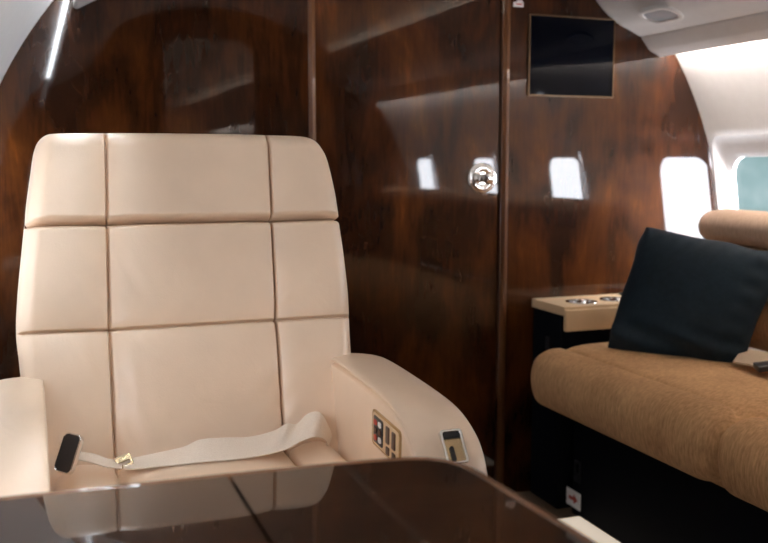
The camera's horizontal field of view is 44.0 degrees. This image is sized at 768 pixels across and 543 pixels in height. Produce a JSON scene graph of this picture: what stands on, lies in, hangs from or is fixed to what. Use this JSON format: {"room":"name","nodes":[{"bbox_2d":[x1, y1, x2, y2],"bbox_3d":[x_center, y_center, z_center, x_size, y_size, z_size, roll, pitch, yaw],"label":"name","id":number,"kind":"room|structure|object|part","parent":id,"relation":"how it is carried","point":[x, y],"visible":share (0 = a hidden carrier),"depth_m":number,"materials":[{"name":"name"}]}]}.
{"room":"aircraft cabin","nodes":[
{"label":"aircraft cabin","id":0,"kind":"room"},
{"bbox_2d":[0,0,52,82],"bbox_3d":[0.547,0.402,-1.360,0.410,1.614,8.200,-2,7,-20],"label":"wall","id":1,"kind":"structure","parent":0,"point":[18,18],"depth_m":2.02,"materials":[{"name":"white plastic"}]},
{"bbox_2d":[73,0,94,8],"bbox_3d":[0.763,-0.341,-1.361,0.269,0.219,8.187,-2,7,-20],"label":"trim","id":2,"kind":"structure","parent":1,"relation":"attached to","point":[77,4],"depth_m":2.38,"materials":[{"name":"white plastic"}]},
{"bbox_2d":[0,457,596,542],"bbox_3d":[-0.079,0.608,0.654,0.587,0.743,0.702,-2,7,-20],"label":"wooden table","id":3,"kind":"object","parent":1,"relation":"attached to","point":[401,499],"visible":1,"depth_m":0.85,"materials":[{"name":"brown wood"}]},
{"bbox_2d":[0,0,715,492],"bbox_3d":[0.025,-0.211,2.794,2.368,1.876,0.030,-2,7,-20],"label":"wall","id":4,"kind":"structure","parent":0,"point":[588,176],"depth_m":2.87,"materials":[{"name":"brown wood"}]},
{"bbox_2d":[308,0,315,141],"bbox_3d":[-0.206,-0.199,2.704,0.020,1.874,0.038,-2,7,-20],"label":"trim","id":5,"kind":"structure","parent":4,"relation":"attached to","point":[311,3],"depth_m":2.65,"materials":[{"name":"brown wood"}]},
{"bbox_2d":[494,0,510,485],"bbox_3d":[0.363,-0.209,2.917,0.028,1.844,0.038,-2,7,-20],"label":"trim","id":6,"kind":"structure","parent":4,"relation":"attached to","point":[505,5],"depth_m":2.91,"materials":[{"name":"brown wood"}]},
{"bbox_2d":[513,0,523,6],"bbox_3d":[0.404,-0.805,2.849,0.034,0.021,0.003,-2,7,-20],"label":"placard","id":7,"kind":"object","parent":4,"relation":"attached to","point":[519,3],"visible":1,"depth_m":2.85,"materials":[{"name":"white plastic"}]},
{"bbox_2d":[527,14,614,97],"bbox_3d":[0.579,-0.662,2.930,0.303,0.243,0.010,-2,7,-20],"label":"wall monitor","id":8,"kind":"object","parent":4,"relation":"attached to","point":[569,56],"visible":1,"depth_m":2.92,"materials":[{"name":"black glass"}]},
{"bbox_2d":[516,491,576,518],"bbox_3d":[1.460,1.185,-0.927,1.900,0.040,8.200,-2,7,-20],"label":"floor","id":9,"kind":"structure","parent":0,"point":[562,513],"depth_m":2.90,"materials":[{"name":"brown carpet"}]},
{"bbox_2d":[0,133,487,496],"bbox_3d":[-0.263,0.334,1.470,0.695,1.099,0.720,-2,7,-20],"label":"seat","id":10,"kind":"object","parent":9,"relation":"on","point":[182,311],"visible":0.88,"depth_m":1.60,"materials":[{"name":"beige leather"}]},
{"bbox_3d":[-0.533,0.393,1.359,0.108,0.407,0.502,-2,7,-20],"label":"armrest","id":11,"kind":"part","parent":10,"relation":"part of","materials":[{"name":"beige leather"}]},
{"bbox_3d":[-0.335,0.146,1.662,0.574,0.462,0.231,-2,7,-20],"label":"backrest","id":12,"kind":"part","parent":10,"relation":"part of","materials":[{"name":"beige leather"}]},
{"bbox_2d":[53,441,346,490],"bbox_3d":[-0.233,0.384,1.402,0.475,0.129,0.560,-2,7,-20],"label":"seat cushion","id":13,"kind":"object","parent":10,"relation":"on","point":[165,461],"depth_m":1.52,"materials":[{"name":"beige leather"}]},
{"bbox_3d":[0.002,0.249,1.426,0.002,0.056,0.114,-2,7,-20],"label":"panel","id":14,"kind":"part","parent":10,"relation":"part of","materials":[{"name":"gold metal"}]},
{"bbox_3d":[0.004,0.249,1.427,0.004,0.062,0.120,-2,7,-20],"label":"control panel","id":15,"kind":"part","parent":10,"relation":"part of","materials":[{"name":"gold metal"}]},
{"bbox_2d":[385,446,388,455],"bbox_3d":[0.005,0.268,1.416,0.002,0.012,0.014,-2,7,-20],"label":"switch","id":16,"kind":"object","parent":10,"relation":"attached to","point":[386,447],"depth_m":1.42,"materials":[{"name":"brown plastic"}]},
{"bbox_2d":[385,426,389,444],"bbox_3d":[0.005,0.244,1.413,0.002,0.026,0.014,-2,7,-20],"label":"switch","id":17,"kind":"object","parent":10,"relation":"attached to","point":[387,428],"depth_m":1.41,"materials":[{"name":"brown plastic"}]},
{"bbox_2d":[391,432,395,450],"bbox_3d":[0.014,0.249,1.390,0.002,0.026,0.014,-2,7,-20],"label":"switch","id":18,"kind":"object","parent":10,"relation":"attached to","point":[393,434],"depth_m":1.39,"materials":[{"name":"brown plastic"}]},
{"bbox_3d":[0.017,0.369,1.563,0.108,0.407,0.502,-2,7,-20],"label":"armrest","id":19,"kind":"part","parent":10,"relation":"part of","materials":[{"name":"beige leather"}]},
{"bbox_3d":[0.095,0.233,1.352,0.028,0.010,0.009,-2,7,-20],"label":"pocket lid","id":20,"kind":"part","parent":10,"relation":"part of","materials":[{"name":"black plastic"}]},
{"bbox_2d":[530,292,622,508],"bbox_3d":[0.766,0.390,3.007,0.572,0.634,0.204,-2,7,-20],"label":"console","id":21,"kind":"object","parent":9,"relation":"on","point":[567,322],"visible":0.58,"depth_m":2.88,"materials":[{"name":"beige leather"}]},
{"bbox_2d":[559,516,619,542],"bbox_3d":[0.929,0.848,1.751,0.077,0.011,2.230,-2,7,-20],"label":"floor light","id":22,"kind":"object","parent":9,"relation":"on","point":[578,523],"visible":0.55,"depth_m":2.69,"materials":[{"name":"white plastic"}]},
{"bbox_2d":[531,209,767,542],"bbox_3d":[1.148,0.388,1.827,0.718,0.909,2.318,-2,7,-20],"label":"sofa","id":23,"kind":"object","parent":9,"relation":"on","point":[668,448],"visible":0.73,"depth_m":2.39,"materials":[{"name":"brown fabric"}]},
{"bbox_2d":[531,342,767,481],"bbox_3d":[0.834,0.336,2.518,0.611,0.187,0.802,-2,7,-20],"label":"seat cushion","id":24,"kind":"object","parent":23,"relation":"on","point":[676,411],"depth_m":2.33,"materials":[{"name":"brown fabric"}]},
{"bbox_2d":[608,227,767,362],"bbox_3d":[0.841,0.069,2.596,0.173,0.354,0.442,-6,9,-43],"label":"throw pillow","id":25,"kind":"object","parent":23,"relation":"on","point":[683,295],"visible":0.96,"depth_m":2.56,"materials":[{"name":"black fabric"}]},
{"bbox_3d":[1.162,0.523,1.796,0.460,0.036,2.180,-2,7,-20],"label":"seat frame","id":26,"kind":"part","parent":23,"relation":"part of","materials":[{"name":"brown fabric"}]},
{"bbox_2d":[718,417,767,511],"bbox_3d":[1.108,0.421,1.787,0.611,0.187,0.763,-2,7,-20],"label":"seat cushion","id":27,"kind":"object","parent":23,"relation":"on","point":[742,444],"depth_m":1.94,"materials":[{"name":"brown fabric"}]},
{"bbox_2d":[743,246,767,300],"bbox_3d":[1.143,0.021,2.555,0.168,0.157,0.715,-2,7,-20],"label":"cushion","id":28,"kind":"object","parent":23,"relation":"on","point":[765,248],"depth_m":2.65,"materials":[{"name":"black fabric"}]},
{"bbox_2d":[749,301,767,351],"bbox_3d":[1.155,0.167,2.576,0.168,0.151,0.715,-2,7,-20],"label":"cushion","id":29,"kind":"object","parent":23,"relation":"on","point":[759,340],"depth_m":2.64,"materials":[{"name":"brown fabric"}]},
{"bbox_2d":[675,39,767,351],"bbox_3d":[2.374,0.324,-0.684,0.410,1.614,8.200,-2,7,-20],"label":"wall","id":30,"kind":"structure","parent":0,"point":[728,85],"depth_m":2.93,"materials":[{"name":"white plastic"}]},
{"bbox_2d":[639,4,683,23],"bbox_3d":[0.810,-0.751,2.776,0.085,0.042,0.158,-2,7,-20],"label":"light","id":31,"kind":"object","parent":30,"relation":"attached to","point":[660,13],"visible":1,"depth_m":2.77,"materials":[{"name":"white plastic"}]},
{"bbox_2d":[596,0,767,56],"bbox_3d":[2.172,-0.375,-0.837,0.316,0.272,8.187,-2,7,-20],"label":"overhead panel","id":32,"kind":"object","parent":30,"relation":"attached to","point":[705,24],"depth_m":2.74,"materials":[{"name":"white plastic"}]},
{"bbox_2d":[711,132,767,209],"bbox_3d":[1.187,-0.211,2.998,0.120,0.451,0.377,-2,7,-20],"label":"window","id":33,"kind":"structure","parent":30,"relation":"in","point":[727,149],"depth_m":3.11,"materials":[{"name":"white plastic"}]},
{"bbox_3d":[0.015,-0.236,2.817,2.000,1.920,0.015,-2,7,-20],"label":"wall","id":34,"kind":"structure","parent":0,"visible":0},
{"bbox_2d":[315,0,499,479],"bbox_3d":[0.083,-0.224,2.783,0.574,1.904,0.088,-2,7,-20],"label":"door","id":35,"kind":"structure","parent":34,"relation":"in","point":[407,91],"depth_m":2.80,"materials":[{"name":"brown wood"}]},
{"bbox_3d":[0.306,-0.279,2.844,0.081,0.081,0.058,-2,7,-20],"label":"knob","id":36,"kind":"part","parent":35,"relation":"part of","materials":[{"name":"silver metal"}]}
]}

